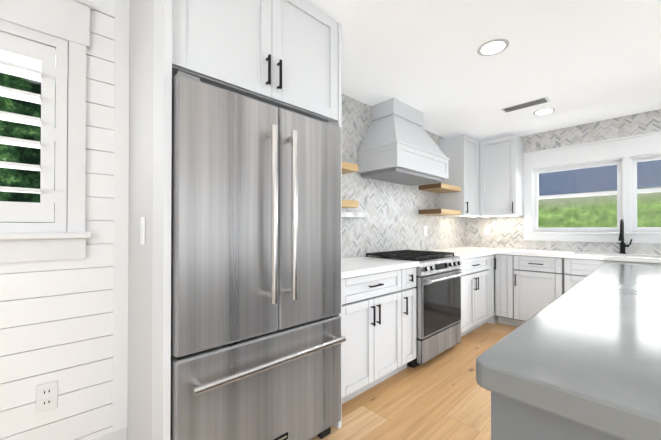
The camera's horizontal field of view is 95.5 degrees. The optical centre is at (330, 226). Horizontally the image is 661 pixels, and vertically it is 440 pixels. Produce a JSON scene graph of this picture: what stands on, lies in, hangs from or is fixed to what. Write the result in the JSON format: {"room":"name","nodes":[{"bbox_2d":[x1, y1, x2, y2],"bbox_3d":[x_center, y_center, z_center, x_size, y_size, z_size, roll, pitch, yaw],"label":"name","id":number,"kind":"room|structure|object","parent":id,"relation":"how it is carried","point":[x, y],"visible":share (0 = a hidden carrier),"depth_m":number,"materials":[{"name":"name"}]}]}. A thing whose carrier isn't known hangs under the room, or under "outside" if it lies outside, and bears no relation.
{"room":"kitchen","nodes":[
{"label":"kitchen","id":0,"kind":"room"},
{"bbox_2d":[127,0,171,439],"bbox_3d":[-0.855,-0.022,1.388,0.026,2.440,0.715,0,-1,-43],"label":"wall","id":1,"kind":"structure","parent":0,"point":[149,261],"depth_m":1.27,"materials":[{"name":"grey paint"}]},
{"bbox_2d":[140,217,144,244],"bbox_3d":[-0.851,0.020,1.358,0.008,0.125,0.075,0,-1,-43],"label":"switch plate","id":2,"kind":"object","parent":1,"relation":"attached to","point":[142,233],"visible":0.98,"depth_m":1.34,"materials":[{"name":"white plastic"}]},
{"bbox_2d":[0,94,465,355],"bbox_3d":[-0.933,-0.018,1.886,8.350,2.440,0.120,0,-1,-43],"label":"wall","id":3,"kind":"structure","parent":0,"point":[394,220],"depth_m":3.17,"materials":[{"name":"white tile"}]},
{"bbox_2d":[0,0,93,262],"bbox_3d":[-1.599,-0.483,1.219,0.990,1.280,0.175,0,-1,-43],"label":"window","id":4,"kind":"structure","parent":3,"relation":"in","point":[41,31],"depth_m":1.42,"materials":[{"name":"white paint"}]},
{"bbox_2d":[0,0,129,439],"bbox_3d":[-2.520,-0.090,0.313,3.878,2.319,0.020,0,-1,-43],"label":"boards","id":5,"kind":"object","parent":3,"relation":"attached to","point":[85,370],"visible":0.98,"depth_m":1.52,"materials":[{"name":"white paint"}]},
{"bbox_2d":[36,380,57,413],"bbox_3d":[-1.329,0.798,1.407,0.075,0.130,0.008,0,-1,-43],"label":"electrical outlet plate","id":6,"kind":"object","parent":5,"relation":"attached to","point":[46,396],"visible":1,"depth_m":1.41,"materials":[{"name":"white plastic"}]},
{"bbox_2d":[91,427,126,439],"bbox_3d":[-2.522,1.129,0.304,3.878,0.120,0.016,0,-1,-43],"label":"baseboard","id":7,"kind":"structure","parent":3,"relation":"attached to","point":[120,434],"depth_m":1.58,"materials":[{"name":"white paint"}]},
{"bbox_2d":[172,0,337,122],"bbox_3d":[-0.508,-0.927,1.718,0.918,0.595,0.712,0,-1,-43],"label":"upper cabinet","id":8,"kind":"object","parent":3,"relation":"attached to","point":[281,54],"visible":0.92,"depth_m":1.45,"materials":[{"name":"white paint"}]},
{"bbox_2d":[342,212,366,217],"bbox_3d":[-0.025,-0.105,2.568,0.894,0.045,0.119,0,-1,-43],"label":"ledge shelf","id":9,"kind":"object","parent":3,"relation":"attached to","point":[352,215],"visible":0.4,"depth_m":2.73,"materials":[{"name":"white"}]},
{"bbox_2d":[357,98,448,185],"bbox_3d":[0.771,-0.855,3.079,0.972,0.743,0.464,0,-1,-43],"label":"range hood","id":10,"kind":"object","parent":3,"relation":"attached to","point":[398,145],"visible":1,"depth_m":2.89,"materials":[{"name":"grey paint"}]},
{"bbox_2d":[424,226,426,235],"bbox_3d":[1.198,0.057,3.784,0.075,0.120,0.005,0,-1,-43],"label":"outlet","id":11,"kind":"object","parent":3,"relation":"attached to","point":[425,230],"visible":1,"depth_m":3.78,"materials":[{"name":"white plastic"}]},
{"bbox_2d":[439,134,480,217],"bbox_3d":[1.896,-0.655,4.194,0.828,1.030,0.362,0,-1,-43],"label":"upper cabinet","id":12,"kind":"object","parent":3,"relation":"attached to","point":[461,152],"visible":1,"depth_m":3.93,"materials":[{"name":"white paint"}]},
{"bbox_2d":[461,215,516,216],"bbox_3d":[2.035,-0.138,3.862,0.525,0.007,0.495,0,-1,-43],"label":"under-cabinet light strip","id":13,"kind":"object","parent":12,"relation":"attached to","point":[486,216],"visible":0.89,"depth_m":4.04,"materials":[{"name":"white plastic"}]},
{"bbox_2d":[55,0,660,141],"bbox_3d":[0.867,-1.293,0.074,8.500,0.080,7.000,0,-1,-43],"label":"ceiling","id":14,"kind":"structure","parent":0,"point":[578,62],"depth_m":2.23,"materials":[{"name":"white paint"}]},
{"bbox_2d":[477,39,508,55],"bbox_3d":[1.122,-1.234,2.074,0.196,0.004,0.196,0,-1,-43],"label":"recessed light","id":15,"kind":"object","parent":14,"relation":"in","point":[492,47],"visible":1,"depth_m":2.07,"materials":[{"name":"white plastic"}]},
{"bbox_2d":[501,97,549,112],"bbox_3d":[1.963,-1.224,3.035,0.140,0.009,0.400,0,-1,-43],"label":"ceiling vent","id":16,"kind":"object","parent":14,"relation":"in","point":[526,104],"visible":0.98,"depth_m":3.01,"materials":[{"name":"grey metal"}]},
{"bbox_2d":[533,108,554,114],"bbox_3d":[2.280,-1.225,3.208,0.196,0.004,0.196,0,-1,-43],"label":"recessed light","id":17,"kind":"object","parent":14,"relation":"in","point":[544,111],"visible":1,"depth_m":3.19,"materials":[{"name":"white plastic"}]},
{"bbox_2d":[310,321,517,439],"bbox_3d":[0.867,1.217,0.054,8.500,0.060,7.000,0,-1,-43],"label":"floor","id":18,"kind":"structure","parent":0,"point":[444,395],"depth_m":2.04,"materials":[{"name":"brown wood"}]},
{"bbox_2d":[170,71,345,439],"bbox_3d":[-0.472,0.305,1.653,0.881,1.790,0.786,0,-1,-43],"label":"refrigerator","id":19,"kind":"object","parent":18,"relation":"on","point":[257,339],"visible":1,"depth_m":1.33,"materials":[{"name":"grey metal"}]},
{"bbox_2d":[334,22,341,428],"bbox_3d":[-0.173,-0.010,2.046,0.025,2.424,0.678,0,-1,-43],"label":"panel","id":20,"kind":"object","parent":18,"relation":"on","point":[338,425],"visible":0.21,"depth_m":1.80,"materials":[{"name":"white paint"}]},
{"bbox_2d":[342,267,416,403],"bbox_3d":[0.175,0.769,2.388,0.953,0.874,0.642,0,-1,-43],"label":"base cabinet","id":21,"kind":"object","parent":18,"relation":"on","point":[379,324],"visible":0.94,"depth_m":2.14,"materials":[{"name":"grey wood"}]},
{"bbox_2d":[342,256,418,278],"bbox_3d":[0.172,0.310,2.394,0.953,0.040,0.635,0,-1,-43],"label":"countertop","id":22,"kind":"structure","parent":21,"relation":"on","point":[355,266],"depth_m":2.28,"materials":[{"name":"white stone"}]},
{"bbox_2d":[365,250,467,367],"bbox_3d":[0.832,0.736,2.942,0.758,0.948,0.724,0,-1,-43],"label":"range","id":23,"kind":"object","parent":18,"relation":"on","point":[438,301],"visible":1,"depth_m":2.68,"materials":[{"name":"silver metal"}]},
{"bbox_2d":[460,255,491,336],"bbox_3d":[1.405,0.778,3.557,0.906,0.874,0.608,0,-1,-43],"label":"base cabinet","id":24,"kind":"object","parent":18,"relation":"on","point":[477,295],"depth_m":3.35,"materials":[{"name":"grey wood"}]},
{"bbox_2d":[424,247,511,259],"bbox_3d":[1.687,0.321,3.805,1.653,0.040,0.635,0,-1,-43],"label":"countertop","id":25,"kind":"structure","parent":24,"relation":"on","point":[466,252],"depth_m":3.62,"materials":[{"name":"white stone"}]},
{"bbox_2d":[492,254,495,323],"bbox_3d":[1.746,0.781,3.875,0.248,0.874,0.608,0,-1,-43],"label":"base cabinet","id":26,"kind":"object","parent":18,"relation":"on","point":[493,256],"depth_m":3.71,"materials":[{"name":"grey wood"}]},
{"bbox_2d":[495,254,518,326],"bbox_3d":[2.358,0.781,3.847,0.608,0.874,0.263,0,-1,-43],"label":"base cabinet","id":27,"kind":"object","parent":18,"relation":"on","point":[507,266],"depth_m":3.65,"materials":[{"name":"grey wood"}]},
{"bbox_2d":[519,255,582,325],"bbox_3d":[2.572,0.779,3.618,0.608,0.874,0.607,0,-1,-43],"label":"base cabinet","id":28,"kind":"object","parent":18,"relation":"on","point":[527,288],"depth_m":3.38,"materials":[{"name":"grey wood"}]},
{"bbox_2d":[496,249,660,262],"bbox_3d":[3.491,0.312,2.615,0.635,0.040,3.561,0,-1,-43],"label":"countertop","id":29,"kind":"structure","parent":28,"relation":"on","point":[646,258],"depth_m":3.24,"materials":[{"name":"white stone"}]},
{"bbox_2d":[618,219,631,253],"bbox_3d":[3.145,0.108,3.204,0.231,0.376,0.104,0,-1,-43],"label":"faucet","id":30,"kind":"object","parent":29,"relation":"on","point":[622,243],"visible":1,"depth_m":3.23,"materials":[{"name":"black metal"}]},
{"bbox_2d":[491,391,621,439],"bbox_3d":[1.665,0.763,1.015,2.507,0.864,1.232,0,-1,-43],"label":"kitchen island","id":31,"kind":"object","parent":18,"relation":"on","point":[512,419],"visible":0.04,"depth_m":0.56,"materials":[{"name":"grey paint"}]},
{"bbox_2d":[476,263,660,439],"bbox_3d":[1.674,0.303,1.018,2.575,0.052,1.300,0,-1,-43],"label":"island countertop","id":32,"kind":"structure","parent":31,"relation":"on","point":[586,351],"depth_m":0.63,"materials":[{"name":"stone"}]},
{"bbox_2d":[485,227,489,234],"bbox_3d":[2.286,0.062,4.375,0.005,0.120,0.075,0,-1,-43],"label":"electrical outlet","id":33,"kind":"object","parent":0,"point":[487,230],"depth_m":4.37,"materials":[{"name":"white plastic"}]},
{"bbox_2d":[466,109,660,254],"bbox_3d":[4.164,-0.014,2.451,0.120,2.440,6.000,0,-1,-43],"label":"wall","id":34,"kind":"structure","parent":0,"point":[506,231],"depth_m":3.72,"materials":[{"name":"tile"}]},
{"bbox_2d":[479,135,523,216],"bbox_3d":[2.312,-0.656,4.088,0.362,1.030,0.462,0,-1,-43],"label":"upper cabinet","id":35,"kind":"object","parent":34,"relation":"attached to","point":[501,178],"visible":0.98,"depth_m":3.97,"materials":[{"name":"white paint"}]},
{"bbox_2d":[523,131,660,242],"bbox_3d":[3.309,-0.404,3.338,0.163,1.165,1.988,0,-1,-43],"label":"window","id":36,"kind":"structure","parent":34,"relation":"in","point":[623,154],"depth_m":3.49,"materials":[{"name":"white paint"}]},
{"label":"outside","id":37,"kind":"structure","parent":0,"visible":0},
{"bbox_2d":[0,52,55,222],"bbox_3d":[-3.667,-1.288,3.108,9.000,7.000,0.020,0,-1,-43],"label":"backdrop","id":38,"kind":"structure","parent":37,"point":[10,177],"depth_m":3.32,"materials":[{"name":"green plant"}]},
{"bbox_2d":[538,160,660,227],"bbox_3d":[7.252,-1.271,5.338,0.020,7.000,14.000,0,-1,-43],"label":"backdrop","id":39,"kind":"structure","parent":37,"point":[593,204],"depth_m":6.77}
]}

